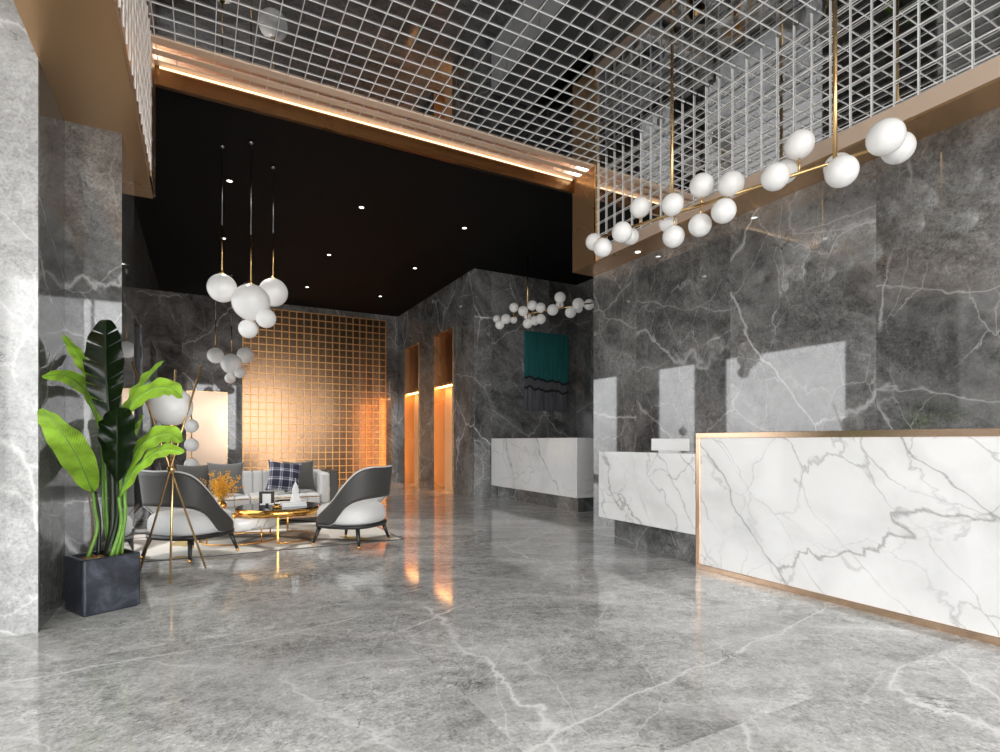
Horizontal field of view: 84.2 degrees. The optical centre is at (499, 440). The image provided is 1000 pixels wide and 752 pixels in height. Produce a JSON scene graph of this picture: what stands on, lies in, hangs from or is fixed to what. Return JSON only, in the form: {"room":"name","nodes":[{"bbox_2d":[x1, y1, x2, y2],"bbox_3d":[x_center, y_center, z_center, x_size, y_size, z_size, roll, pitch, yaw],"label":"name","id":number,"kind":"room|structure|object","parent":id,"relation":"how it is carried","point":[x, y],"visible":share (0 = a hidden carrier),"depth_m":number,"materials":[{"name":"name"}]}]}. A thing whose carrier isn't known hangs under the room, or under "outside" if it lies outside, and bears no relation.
{"room":"lobby","nodes":[
{"label":"lobby","id":0,"kind":"room"},
{"bbox_2d":[0,0,38,636],"bbox_3d":[-3.794,-1.160,2.582,2.570,4.520,0.025,0,0,-28],"label":"wall","id":1,"kind":"structure","parent":0,"point":[19,61],"depth_m":3.14,"materials":[{"name":"grey stone"}]},
{"bbox_2d":[39,62,64,630],"bbox_3d":[-3.960,-1.160,2.890,2.570,4.520,0.675,0,0,-28],"label":"wall column","id":2,"kind":"structure","parent":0,"point":[51,120],"depth_m":3.46,"materials":[{"name":"grey stone"}]},
{"bbox_2d":[65,121,133,555],"bbox_3d":[-3.200,-1.160,4.140,0.695,4.520,0.795,0,0,-28],"label":"wall pier","id":3,"kind":"object","parent":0,"point":[99,180],"visible":0.2,"depth_m":3.88,"materials":[{"name":"grey stone"}]},
{"bbox_2d":[134,203,158,519],"bbox_3d":[-5.492,-1.115,8.315,0.120,4.430,8.850,0,0,-28],"label":"wall","id":4,"kind":"structure","parent":0,"point":[146,289],"depth_m":9.07,"materials":[{"name":"grey stone"}]},
{"bbox_2d":[13,0,152,198],"bbox_3d":[-0.755,-2.810,0.116,0.440,1.220,10.920,0,0,-28],"label":"soffit","id":5,"kind":"structure","parent":4,"relation":"attached to","point":[77,44],"depth_m":3.23,"materials":[{"name":"brown metal"}]},
{"bbox_2d":[134,314,139,510],"bbox_3d":[-5.446,-0.415,8.198,0.080,2.870,1.300,0,0,-28],"label":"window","id":6,"kind":"structure","parent":4,"relation":"in","point":[136,322],"depth_m":8.72,"materials":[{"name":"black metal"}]},
{"bbox_2d":[150,344,155,470],"bbox_3d":[-6.893,-0.415,10.883,0.080,2.870,1.900,0,0,-28],"label":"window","id":7,"kind":"structure","parent":4,"relation":"in","point":[152,353],"depth_m":11.41,"materials":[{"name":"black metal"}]},
{"bbox_2d":[159,291,397,481],"bbox_3d":[-5.122,-1.115,13.711,6.250,4.430,0.300,0,0,-28],"label":"wall","id":8,"kind":"structure","parent":0,"point":[186,321],"depth_m":12.74,"materials":[{"name":"grey stone"}]},
{"bbox_2d":[186,391,226,465],"bbox_3d":[-6.702,-0.210,12.658,0.830,1.850,0.050,0,0,-28],"label":"wall panel","id":9,"kind":"object","parent":8,"relation":"attached to","point":[210,408],"visible":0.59,"depth_m":12.68,"materials":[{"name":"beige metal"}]},
{"bbox_2d":[242,308,385,483],"bbox_3d":[-4.537,-1.040,13.805,3.450,4.280,0.085,0,0,-28],"label":"lattice screen","id":10,"kind":"object","parent":8,"relation":"attached to","point":[314,384],"visible":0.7,"depth_m":13.76,"materials":[{"name":"brown metal"}]},
{"bbox_2d":[134,87,593,316],"bbox_3d":[-2.080,-3.405,10.574,8.630,0.150,8.710,0,0,-28],"label":"ceiling","id":11,"kind":"structure","parent":0,"point":[415,212],"depth_m":8.17,"materials":[{"name":"black paint"}]},
{"bbox_2d":[207,300,223,362],"bbox_3d":[-5.723,-2.446,11.127,0.314,1.767,0.314,0,0,-28],"label":"globe pendant","id":12,"kind":"object","parent":11,"relation":"hanging from","point":[214,355],"visible":0.84,"depth_m":11.04,"materials":[{"name":"white glass"}]},
{"bbox_2d":[206,144,236,301],"bbox_3d":[-3.126,-2.446,6.222,0.314,1.767,0.314,0,0,-28],"label":"globe pendant","id":13,"kind":"object","parent":11,"relation":"hanging from","point":[221,287],"visible":0.92,"depth_m":6.13,"materials":[{"name":"white glass"}]},
{"bbox_2d":[220,274,245,382],"bbox_3d":[-5.346,-2.245,11.072,0.453,2.170,0.425,0,0,-28],"label":"globe pendant","id":14,"kind":"object","parent":11,"relation":"hanging from","point":[231,363],"visible":1,"depth_m":10.96,"materials":[{"name":"white glass"}]},
{"bbox_2d":[236,282,253,362],"bbox_3d":[-5.344,-2.481,11.604,0.336,1.698,0.336,0,0,-28],"label":"globe pendant","id":15,"kind":"object","parent":11,"relation":"hanging from","point":[246,355],"visible":0.94,"depth_m":11.49,"materials":[{"name":"white glass"}]},
{"bbox_2d":[231,140,275,337],"bbox_3d":[-2.748,-2.245,6.167,0.453,2.170,0.425,0,0,-28],"label":"globe pendant","id":16,"kind":"object","parent":11,"relation":"hanging from","point":[251,302],"visible":1,"depth_m":6.06,"materials":[{"name":"white glass"}]},
{"bbox_2d":[259,165,287,306],"bbox_3d":[-2.747,-2.481,6.699,0.336,1.698,0.336,0,0,-28],"label":"globe pendant","id":17,"kind":"object","parent":11,"relation":"hanging from","point":[276,289],"visible":0.84,"depth_m":6.61,"materials":[{"name":"white glass"}]},
{"bbox_2d":[155,65,573,194],"bbox_3d":[-1.086,-3.315,6.116,4.670,0.170,0.061,0,0,-28],"label":"beam","id":18,"kind":"structure","parent":11,"relation":"attached to","point":[165,78],"depth_m":5.81,"materials":[{"name":"brown metal"}]},
{"bbox_2d":[151,34,593,179],"bbox_3d":[-0.994,-3.493,5.945,4.670,0.175,0.450,0,0,-28],"label":"ledge","id":19,"kind":"object","parent":18,"relation":"on","point":[166,49],"visible":0.52,"depth_m":5.65,"materials":[{"name":"gold metal"}]},
{"bbox_2d":[493,256,593,328],"bbox_3d":[0.710,-2.679,9.801,2.141,1.300,0.375,0,0,37],"label":"chandelier","id":20,"kind":"object","parent":11,"relation":"hanging from","point":[578,303],"visible":1,"depth_m":9.75,"materials":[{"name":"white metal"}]},
{"bbox_2d":[398,268,489,497],"bbox_3d":[-1.467,-1.115,12.830,0.350,4.430,4.720,0,0,-28],"label":"wall","id":21,"kind":"structure","parent":0,"point":[463,305],"depth_m":11.23,"materials":[{"name":"grey stone"}]},
{"bbox_2d":[405,343,418,485],"bbox_3d":[-2.080,-0.640,13.902,0.312,3.480,1.050,0,0,-28],"label":"door","id":22,"kind":"structure","parent":21,"relation":"in","point":[412,352],"depth_m":14.29,"materials":[{"name":"brown metal"}]},
{"bbox_2d":[434,327,452,493],"bbox_3d":[-1.105,-0.640,12.093,0.312,3.480,1.060,0,0,-28],"label":"door","id":23,"kind":"structure","parent":21,"relation":"in","point":[443,341],"depth_m":12.47,"materials":[{"name":"brown metal"}]},
{"bbox_2d":[147,0,828,164],"bbox_3d":[1.661,-3.470,0.997,6.130,0.100,10.780,0,0,-28],"label":"ceiling","id":24,"kind":"structure","parent":0,"point":[551,7],"depth_m":4.82,"materials":[{"name":"white metal"}]},
{"bbox_2d":[114,0,153,192],"bbox_3d":[-0.547,-2.820,0.205,0.012,1.200,10.880,0,0,-28],"label":"trim","id":25,"kind":"structure","parent":24,"relation":"attached to","point":[119,11],"depth_m":3.52,"materials":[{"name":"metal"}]},
{"bbox_2d":[119,0,152,169],"bbox_3d":[-0.483,-2.824,0.114,0.012,1.155,10.267,0,0,-28],"label":"lattice screen","id":26,"kind":"object","parent":25,"relation":"attached to","point":[143,7],"visible":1,"depth_m":3.92,"materials":[{"name":"silver metal"}]},
{"bbox_2d":[149,36,155,196],"bbox_3d":[-3.037,-2.810,4.833,0.017,1.180,0.450,0,0,-28],"label":"trim","id":27,"kind":"structure","parent":25,"relation":"attached to","point":[153,89],"depth_m":4.82,"materials":[{"name":"gold metal"}]},
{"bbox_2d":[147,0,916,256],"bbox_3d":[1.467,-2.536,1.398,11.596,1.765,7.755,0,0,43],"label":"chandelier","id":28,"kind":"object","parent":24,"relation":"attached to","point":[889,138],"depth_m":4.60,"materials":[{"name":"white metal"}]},
{"bbox_2d":[0,482,999,751],"bbox_3d":[-0.501,1.200,5.040,11.300,0.200,19.950,0,0,-28],"label":"floor","id":29,"kind":"structure","parent":0,"point":[494,624],"depth_m":2.81,"materials":[{"name":"grey stone"}]},
{"bbox_2d":[37,320,184,616],"bbox_3d":[-2.443,0.143,3.565,0.717,1.914,0.727,0,0,-28],"label":"potted plant","id":30,"kind":"object","parent":29,"relation":"on","point":[99,581],"visible":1,"depth_m":3.59,"materials":[{"name":"green plant"}]},
{"bbox_2d":[131,361,206,583],"bbox_3d":[-2.695,0.240,4.542,0.547,1.726,0.538,0,0,9],"label":"lamp","id":31,"kind":"object","parent":29,"relation":"on","point":[167,410],"visible":0.69,"depth_m":4.46,"materials":[{"name":"gold metal"}]},
{"bbox_2d":[184,415,198,465],"bbox_3d":[-4.313,0.365,7.729,0.240,1.470,0.240,0,0,-28],"label":"floor lamp","id":32,"kind":"object","parent":29,"relation":"on","point":[191,444],"visible":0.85,"depth_m":7.67,"materials":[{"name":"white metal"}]},
{"bbox_2d":[134,517,402,562],"bbox_3d":[-2.822,1.097,6.544,2.710,0.007,2.330,0,0,-28],"label":"rug","id":33,"kind":"object","parent":29,"relation":"on","point":[157,550],"visible":0.41,"depth_m":6.02,"materials":[{"name":"white fabric"}]},
{"bbox_2d":[138,470,238,562],"bbox_3d":[-2.969,0.677,5.266,0.708,0.834,0.758,0,0,17],"label":"armchair","id":34,"kind":"object","parent":33,"relation":"on","point":[208,519],"visible":0.93,"depth_m":4.99,"materials":[{"name":"grey leather"}]},
{"bbox_2d":[147,508,232,535],"bbox_3d":[-2.959,0.757,5.301,0.658,0.208,0.658,0,0,17],"label":"seat cushion","id":35,"kind":"object","parent":34,"relation":"on","point":[214,521],"depth_m":5.06,"materials":[{"name":"grey fabric"}]},
{"bbox_2d":[198,511,279,545],"bbox_3d":[-2.896,0.958,6.164,0.820,0.270,0.820,0,0,-28],"label":"coffee table","id":36,"kind":"object","parent":33,"relation":"on","point":[240,523],"visible":0.53,"depth_m":5.89,"materials":[{"name":"white stone"}]},
{"bbox_2d":[219,502,226,508],"bbox_3d":[-3.011,0.741,5.988,0.120,0.163,0.120,0,0,-28],"label":"vase","id":37,"kind":"object","parent":36,"relation":"on","point":[222,504],"visible":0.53,"depth_m":5.96,"materials":[{"name":"gold metal"}]},
{"bbox_2d":[200,470,244,501],"bbox_3d":[-3.020,0.495,5.996,0.406,0.368,0.418,0,0,29],"label":"flower bouquet","id":38,"kind":"object","parent":37,"relation":"in","point":[220,489],"visible":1,"depth_m":5.95,"materials":[{"name":"orange plant"}]},
{"bbox_2d":[148,468,337,517],"bbox_3d":[-3.368,0.746,7.399,2.210,0.694,0.818,0,0,-28],"label":"sofa","id":39,"kind":"object","parent":33,"relation":"on","point":[325,480],"visible":0.29,"depth_m":7.53,"materials":[{"name":"grey fabric"}]},
{"bbox_2d":[176,464,213,494],"bbox_3d":[-3.871,0.493,7.025,0.422,0.401,0.184,0,0,-35],"label":"throw pillow","id":40,"kind":"object","parent":39,"relation":"on","point":[202,471],"visible":0.39,"depth_m":7.01,"materials":[{"name":"grey fabric"}]},
{"bbox_2d":[173,493,249,508],"bbox_3d":[-3.701,0.773,7.099,0.860,0.130,0.590,0,0,-28],"label":"seat cushion","id":41,"kind":"object","parent":39,"relation":"on","point":[236,500],"depth_m":6.99,"materials":[{"name":"grey fabric"}]},
{"bbox_2d":[207,462,244,494],"bbox_3d":[-3.524,0.483,7.109,0.445,0.420,0.189,0,0,-23],"label":"throw pillow","id":42,"kind":"object","parent":39,"relation":"on","point":[237,468],"visible":0.62,"depth_m":7.09,"materials":[{"name":"fabric"}]},
{"bbox_2d":[266,460,301,492],"bbox_3d":[-2.898,0.476,7.423,0.498,0.460,0.199,0,0,-34],"label":"throw pillow","id":43,"kind":"object","parent":39,"relation":"on","point":[282,476],"visible":0.94,"depth_m":7.36,"materials":[{"name":"blue fabric"}]},
{"bbox_2d":[248,490,319,503],"bbox_3d":[-2.935,0.773,7.512,0.860,0.130,0.590,0,0,-28],"label":"seat cushion","id":44,"kind":"object","parent":39,"relation":"on","point":[253,495],"depth_m":7.40,"materials":[{"name":"grey fabric"}]},
{"bbox_2d":[282,460,315,492],"bbox_3d":[-2.776,0.483,7.660,0.440,0.439,0.184,0,0,-23],"label":"throw pillow","id":45,"kind":"object","parent":39,"relation":"on","point":[306,478],"visible":0.56,"depth_m":7.64,"materials":[{"name":"grey fabric"}]},
{"bbox_2d":[235,502,320,543],"bbox_3d":[-2.500,0.912,6.252,0.900,0.362,0.900,0,0,-28],"label":"coffee table","id":46,"kind":"object","parent":33,"relation":"on","point":[253,510],"visible":0.71,"depth_m":5.92,"materials":[{"name":"gold metal"}]},
{"bbox_2d":[259,491,273,505],"bbox_3d":[-2.640,0.650,6.262,0.160,0.160,0.106,0,0,-20],"label":"photo frame","id":47,"kind":"object","parent":46,"relation":"on","point":[266,497],"visible":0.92,"depth_m":6.23,"materials":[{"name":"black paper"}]},
{"bbox_2d":[279,504,306,506],"bbox_3d":[-2.339,0.719,6.237,0.280,0.023,0.180,0,0,-31],"label":"book","id":48,"kind":"object","parent":46,"relation":"on","point":[293,505],"visible":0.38,"depth_m":6.16,"materials":[{"name":"white paper"}]},
{"bbox_2d":[280,500,306,504],"bbox_3d":[-2.339,0.695,6.237,0.264,0.023,0.180,0,0,-34],"label":"book","id":49,"kind":"object","parent":48,"relation":"on","point":[301,501],"visible":0.91,"depth_m":6.18,"materials":[{"name":"white paper"}]},
{"bbox_2d":[290,478,300,501],"bbox_3d":[-2.327,0.553,6.289,0.070,0.262,0.090,0,0,44],"label":"figurine","id":50,"kind":"object","parent":49,"relation":"on","point":[295,496],"visible":1,"depth_m":6.27,"materials":[{"name":"white ceramic"}]},
{"bbox_2d":[311,465,391,548],"bbox_3d":[-1.558,0.677,5.934,0.758,0.834,0.708,0,0,20],"label":"armchair","id":51,"kind":"object","parent":33,"relation":"on","point":[357,505],"visible":1,"depth_m":5.64,"materials":[{"name":"grey leather"}]},
{"bbox_2d":[317,501,385,524],"bbox_3d":[-1.591,0.757,5.947,0.658,0.208,0.658,0,0,20],"label":"seat cushion","id":52,"kind":"object","parent":51,"relation":"on","point":[361,512],"depth_m":5.66,"materials":[{"name":"grey fabric"}]},
{"bbox_2d":[491,438,593,511],"bbox_3d":[0.899,0.525,9.799,0.920,1.150,2.800,0,0,-28],"label":"reception desk","id":53,"kind":"object","parent":29,"relation":"on","point":[550,472],"depth_m":9.11,"materials":[{"name":"white stone"}]},
{"bbox_2d":[599,451,695,563],"bbox_3d":[1.744,0.605,5.575,0.840,0.990,1.320,0,0,-28],"label":"reception desk","id":54,"kind":"object","parent":29,"relation":"on","point":[650,496],"depth_m":5.30,"materials":[{"name":"white stone"}]},
{"bbox_2d":[651,438,689,451],"bbox_3d":[1.717,0.043,5.583,0.400,0.135,0.120,0,0,42],"label":"screen","id":55,"kind":"object","parent":54,"relation":"on","point":[679,444],"visible":1,"depth_m":5.56,"materials":[{"name":"white plastic"}]},
{"bbox_2d":[696,428,999,645],"bbox_3d":[3.059,0.515,2.904,0.620,1.170,4.610,0,0,-28],"label":"reception desk","id":56,"kind":"object","parent":29,"relation":"on","point":[902,525],"visible":1,"depth_m":3.58,"materials":[{"name":"white stone"}]},
{"bbox_2d":[490,271,576,496],"bbox_3d":[0.849,-1.115,11.567,2.530,4.430,0.300,0,0,-28],"label":"wall","id":57,"kind":"structure","parent":0,"point":[508,416],"depth_m":11.14,"materials":[{"name":"grey stone"}]},
{"bbox_2d":[524,331,568,411],"bbox_3d":[0.967,-1.425,11.433,1.070,1.610,0.045,0,0,-28],"label":"canvas painting","id":58,"kind":"object","parent":57,"relation":"attached to","point":[546,355],"visible":1,"depth_m":11.40},
{"bbox_2d":[577,278,593,437],"bbox_3d":[1.847,-1.115,9.611,2.330,4.430,4.090,0,0,-28],"label":"wall","id":59,"kind":"structure","parent":0,"point":[585,290],"depth_m":11.55,"materials":[{"name":"grey stone"}]},
{"bbox_2d":[594,107,999,526],"bbox_3d":[4.094,-1.160,2.564,0.400,4.520,11.230,0,0,-28],"label":"wall","id":60,"kind":"structure","parent":0,"point":[872,302],"depth_m":4.66,"materials":[{"name":"grey stone"}]},
{"bbox_2d":[573,166,593,272],"bbox_3d":[1.066,-2.800,7.043,0.023,1.200,0.450,0,0,-28],"label":"trim","id":61,"kind":"structure","parent":60,"relation":"attached to","point":[583,195],"depth_m":7.03,"materials":[{"name":"brown metal"}]},
{"bbox_2d":[594,164,596,262],"bbox_3d":[1.180,-2.809,6.830,0.026,1.219,0.025,0,0,-28],"label":"trim","id":62,"kind":"structure","parent":60,"relation":"attached to","point":[595,165],"depth_m":6.82,"materials":[{"name":"gold metal"}]},
{"bbox_2d":[575,77,999,276],"bbox_3d":[3.699,-2.810,2.516,0.340,1.220,10.920,0,0,-28],"label":"soffit","id":63,"kind":"structure","parent":60,"relation":"attached to","point":[984,98],"depth_m":4.32,"materials":[{"name":"brown metal"}]},
{"bbox_2d":[580,0,999,242],"bbox_3d":[3.578,-2.885,2.428,0.018,1.070,10.880,0,0,-28],"label":"mirror","id":64,"kind":"object","parent":60,"relation":"attached to","point":[987,21],"visible":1,"depth_m":4.47,"materials":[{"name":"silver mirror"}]},
{"bbox_2d":[596,0,999,241],"bbox_3d":[3.616,-2.885,2.312,0.013,1.067,10.247,0,0,-28],"label":"lattice screen","id":65,"kind":"object","parent":64,"relation":"attached to","point":[918,2],"visible":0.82,"depth_m":4.42,"materials":[{"name":"silver metal"}]},
{"bbox_2d":[596,56,999,260],"bbox_3d":[3.558,-2.285,2.440,0.020,0.130,10.920,0,0,-28],"label":"trim","id":66,"kind":"structure","parent":60,"relation":"attached to","point":[988,71],"depth_m":3.92,"materials":[{"name":"gold metal"}]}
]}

